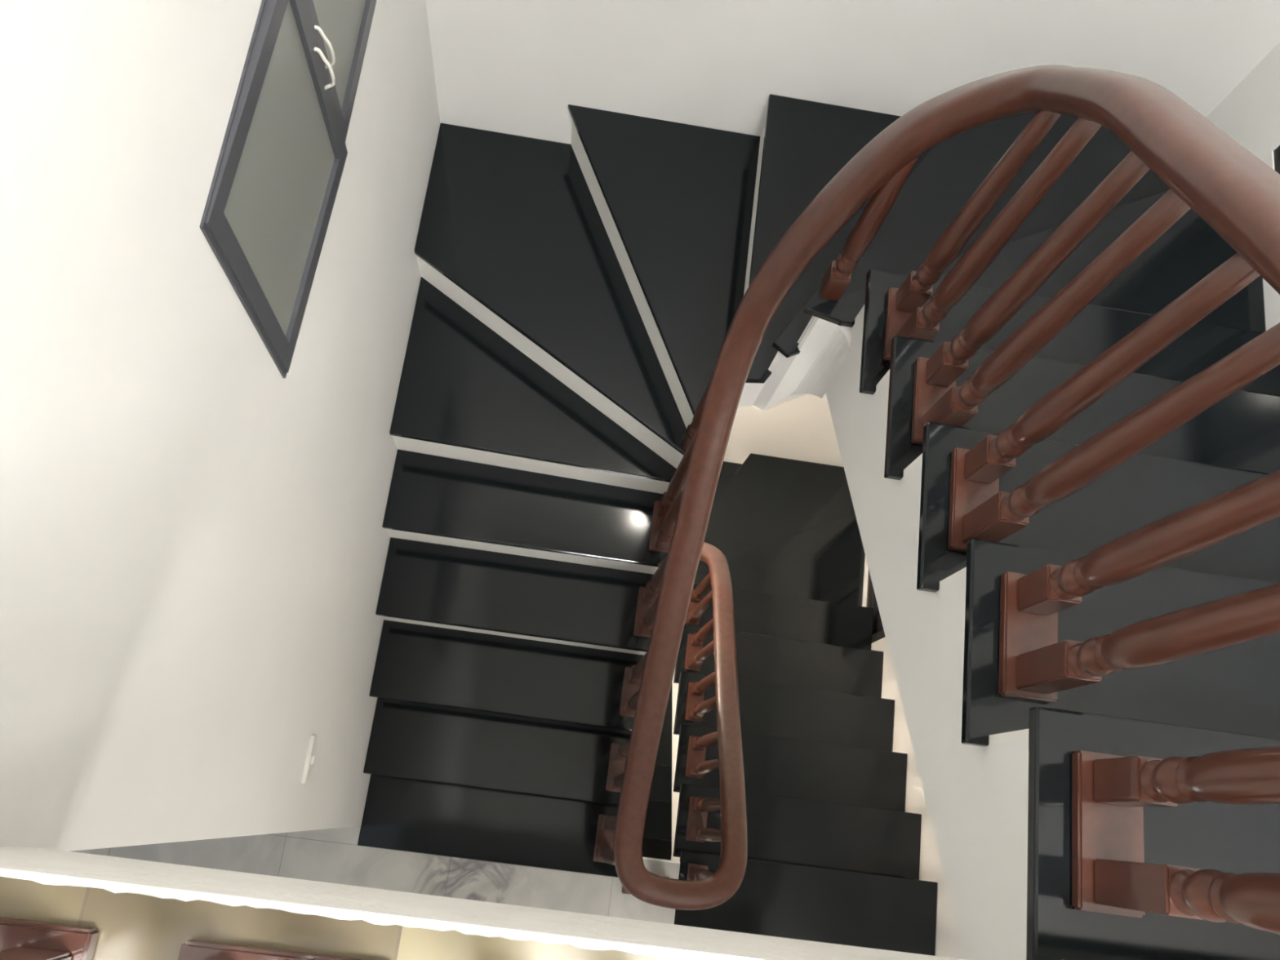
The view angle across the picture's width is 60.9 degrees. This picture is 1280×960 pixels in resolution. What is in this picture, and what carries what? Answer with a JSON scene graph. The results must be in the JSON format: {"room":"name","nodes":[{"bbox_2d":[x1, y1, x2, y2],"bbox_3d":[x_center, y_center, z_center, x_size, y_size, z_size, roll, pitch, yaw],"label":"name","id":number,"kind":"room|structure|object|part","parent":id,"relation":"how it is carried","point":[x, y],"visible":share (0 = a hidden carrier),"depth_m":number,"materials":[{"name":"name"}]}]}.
{"room":"stairwell","nodes":[
{"label":"stairwell","id":0,"kind":"room"},
{"bbox_2d":[0,0,439,851],"bbox_3d":[-1.138,1.349,4.421,0.150,12.812,4.572,8,72,-4],"label":"wall","id":1,"kind":"structure","parent":0,"point":[194,543],"depth_m":1.57,"materials":[{"name":"white paint"}]},
{"bbox_2d":[300,734,319,784],"bbox_3d":[-0.868,0.740,2.874,0.018,0.072,0.124,8,72,-4],"label":"light switch","id":2,"kind":"object","parent":1,"relation":"attached to","point":[310,759],"visible":1,"depth_m":2.85,"materials":[{"name":"white plastic"}]},
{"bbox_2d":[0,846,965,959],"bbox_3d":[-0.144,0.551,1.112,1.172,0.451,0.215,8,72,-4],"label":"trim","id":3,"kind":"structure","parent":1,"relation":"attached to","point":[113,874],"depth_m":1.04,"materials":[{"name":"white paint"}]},
{"bbox_2d":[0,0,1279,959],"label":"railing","id":4,"kind":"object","parent":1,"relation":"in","point":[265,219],"depth_m":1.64,"materials":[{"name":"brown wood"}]},
{"bbox_3d":[-0.532,0.390,0.873,0.170,0.020,0.075,8,72,-4],"label":"plate","id":5,"kind":"part","parent":4,"relation":"part of","materials":[{"name":"red wood"}]},
{"bbox_3d":[-0.633,-0.743,1.983,0.064,0.574,0.968,8,72,-4],"label":"frame","id":6,"kind":"part","parent":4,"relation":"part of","materials":[{"name":"grey metal"}]},
{"bbox_3d":[-0.294,0.425,0.888,0.170,0.020,0.075,8,72,-4],"label":"plate","id":7,"kind":"part","parent":4,"relation":"part of","materials":[{"name":"red wood"}]},
{"bbox_3d":[-0.632,-0.529,1.918,0.012,0.484,0.422,10,72,-3],"label":"pane","id":8,"kind":"part","parent":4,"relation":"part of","materials":[{"name":"grey glass"}]},
{"bbox_3d":[-0.576,-0.788,1.990,0.031,0.118,0.010,12,72,-2],"label":"handle","id":9,"kind":"part","parent":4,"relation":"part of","materials":[{"name":"white metal"}]},
{"bbox_3d":[-0.572,-0.744,1.977,0.031,0.118,0.010,14,72,-2],"label":"handle","id":10,"kind":"part","parent":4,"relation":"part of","materials":[{"name":"white metal"}]},
{"bbox_3d":[-0.580,-0.978,2.061,0.012,0.484,0.362,8,72,-4],"label":"pane","id":11,"kind":"part","parent":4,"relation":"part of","materials":[{"name":"grey glass"}]},
{"bbox_3d":[-0.579,-0.978,2.061,0.030,0.564,0.442,8,72,-4],"label":"sash","id":12,"kind":"part","parent":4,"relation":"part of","materials":[{"name":"grey metal"}]},
{"bbox_3d":[-0.127,1.338,4.058,0.075,0.020,0.168,8,72,-4],"label":"plate","id":13,"kind":"part","parent":4,"relation":"part of","materials":[{"name":"red wood"}]},
{"bbox_3d":[-0.076,1.042,3.939,0.075,0.020,0.168,8,72,-4],"label":"plate","id":14,"kind":"part","parent":4,"relation":"part of","materials":[{"name":"red wood"}]},
{"bbox_3d":[-0.025,0.746,3.820,0.075,0.020,0.168,8,72,-4],"label":"plate","id":15,"kind":"part","parent":4,"relation":"part of","materials":[{"name":"red wood"}]},
{"bbox_3d":[-0.235,0.635,3.865,1.318,7.302,1.567,8,72,-4],"label":"stair railing","id":16,"kind":"part","parent":4,"relation":"part of","materials":[{"name":"brown wood"}]},
{"bbox_3d":[0.025,0.451,3.701,0.075,0.020,0.168,8,72,-4],"label":"plate","id":17,"kind":"part","parent":4,"relation":"part of","materials":[{"name":"red wood"}]},
{"bbox_3d":[0.022,1.499,4.024,0.170,0.020,0.075,8,72,-4],"label":"plate","id":18,"kind":"part","parent":4,"relation":"part of","materials":[{"name":"wood"}]},
{"bbox_3d":[0.076,0.155,3.583,0.075,0.020,0.168,8,72,-4],"label":"plate","id":19,"kind":"part","parent":4,"relation":"part of","materials":[{"name":"red wood"}]},
{"bbox_3d":[0.264,0.634,5.386,0.075,0.020,0.168,8,72,-4],"label":"plate","id":20,"kind":"part","parent":4,"relation":"part of","materials":[{"name":"red wood"}]},
{"bbox_3d":[0.255,0.811,5.117,0.075,0.020,0.168,8,72,-4],"label":"plate","id":21,"kind":"part","parent":4,"relation":"part of","materials":[{"name":"red wood"}]},
{"bbox_3d":[0.245,0.988,4.847,0.075,0.020,0.168,8,72,-4],"label":"plate","id":22,"kind":"part","parent":4,"relation":"part of","materials":[{"name":"red wood"}]},
{"bbox_3d":[0.236,1.166,4.578,0.075,0.020,0.168,8,72,-4],"label":"plate","id":23,"kind":"part","parent":4,"relation":"part of","materials":[{"name":"red wood"}]},
{"bbox_3d":[0.227,1.343,4.309,0.075,0.020,0.168,8,72,-4],"label":"plate","id":24,"kind":"part","parent":4,"relation":"part of","materials":[{"name":"red wood"}]},
{"bbox_3d":[0.213,1.476,4.052,0.075,0.020,0.085,8,72,-4],"label":"plate","id":25,"kind":"part","parent":4,"relation":"part of","materials":[{"name":"red wood"}]},
{"bbox_3d":[0.552,-0.321,2.278,0.075,0.020,0.168,8,72,-4],"label":"plate","id":26,"kind":"part","parent":4,"relation":"part of","materials":[{"name":"red wood"}]},
{"bbox_3d":[0.543,-0.143,2.008,0.075,0.020,0.168,8,72,-4],"label":"plate","id":27,"kind":"part","parent":4,"relation":"part of","materials":[{"name":"red wood"}]},
{"bbox_3d":[-0.214,0.534,3.534,1.285,6.610,1.520,8,72,-4],"label":"handrail","id":28,"kind":"part","parent":4,"relation":"part of","materials":[{"name":"red wood"}]},
{"bbox_3d":[0.534,0.034,1.739,0.075,0.020,0.168,8,72,-4],"label":"plate","id":29,"kind":"part","parent":4,"relation":"part of","materials":[{"name":"red wood"}]},
{"bbox_3d":[0.525,0.211,1.469,0.075,0.020,0.168,8,72,-4],"label":"plate","id":30,"kind":"part","parent":4,"relation":"part of","materials":[{"name":"red wood"}]},
{"bbox_3d":[0.516,0.389,1.200,0.075,0.020,0.168,8,72,-4],"label":"plate","id":31,"kind":"part","parent":4,"relation":"part of","materials":[{"name":"red wood"}]},
{"bbox_2d":[0,876,694,959],"bbox_3d":[0.244,1.553,0.685,2.179,0.140,2.263,8,72,-4],"label":"floor","id":32,"kind":"structure","parent":0,"point":[129,926],"depth_m":0.91,"materials":[{"name":"beige tile"}]},
{"bbox_2d":[71,826,679,924],"bbox_3d":[-1.195,2.273,3.742,4.436,0.140,2.400,8,72,-4],"label":"floor","id":33,"kind":"structure","parent":0,"point":[332,855],"depth_m":3.97,"materials":[{"name":"white stone"}]},
{"bbox_2d":[642,857,679,863],"bbox_3d":[0.017,1.554,4.175,0.213,0.301,0.210,8,72,-4],"label":"trim","id":34,"kind":"structure","parent":33,"relation":"attached to","point":[644,858],"depth_m":4.07,"materials":[{"name":"white paint"}]},
{"bbox_2d":[357,93,1279,959],"bbox_3d":[0.316,0.090,2.965,2.179,3.614,2.422,8,72,-4],"label":"staircase","id":35,"kind":"structure","parent":33,"relation":"on","point":[577,303],"depth_m":3.12,"materials":[{"name":"black stone"}]},
{"bbox_2d":[425,0,1279,466],"bbox_3d":[0.276,-0.575,5.160,2.479,12.812,0.150,8,72,-4],"label":"wall","id":36,"kind":"structure","parent":0,"point":[512,67],"depth_m":2.98,"materials":[{"name":"white paint"}]},
{"bbox_2d":[862,42,1279,958],"bbox_3d":[1.162,1.685,4.565,0.150,12.812,4.572,8,72,-4],"label":"wall","id":37,"kind":"structure","parent":0,"point":[1250,114],"depth_m":2.97,"materials":[{"name":"white paint"}]},
{"bbox_2d":[866,569,885,643],"bbox_3d":[1.277,0.338,5.167,0.056,1.103,0.768,8,72,-4],"label":"window","id":38,"kind":"structure","parent":37,"relation":"in","point":[877,633],"depth_m":5.54,"materials":[{"name":"grey"}]},
{"bbox_3d":[1.255,0.513,5.112,0.008,1.015,0.310,8,72,-4],"label":"pane","id":39,"kind":"part","parent":38,"relation":"part of","materials":[{"name":"glass"}]},
{"bbox_2d":[1273,145,1279,173],"bbox_3d":[1.610,-0.609,2.062,0.056,1.103,0.768,8,72,-4],"label":"window","id":40,"kind":"structure","parent":37,"relation":"in","point":[1277,152],"depth_m":2.68,"materials":[{"name":"grey"}]},
{"bbox_3d":[-1.757,3.261,10.420,4.436,0.160,4.422,8,72,-4],"label":"floor","id":41,"kind":"structure","parent":0,"visible":0},
{"bbox_2d":[642,684,671,860],"bbox_3d":[-0.350,1.986,9.176,2.179,3.614,2.422,8,72,-4],"label":"staircase","id":42,"kind":"structure","parent":41,"relation":"on","point":[657,834],"depth_m":7.47,"materials":[{"name":"black stone"}]},
{"bbox_3d":[-1.527,3.221,6.848,4.436,0.140,2.400,8,72,-4],"label":"floor","id":43,"kind":"structure","parent":0,"visible":0},
{"bbox_2d":[671,453,937,955],"bbox_3d":[-0.017,1.038,6.071,2.179,3.614,2.422,8,72,-4],"label":"staircase","id":44,"kind":"structure","parent":43,"relation":"on","point":[833,856],"depth_m":4.85,"materials":[{"name":"black stone"}]}
]}

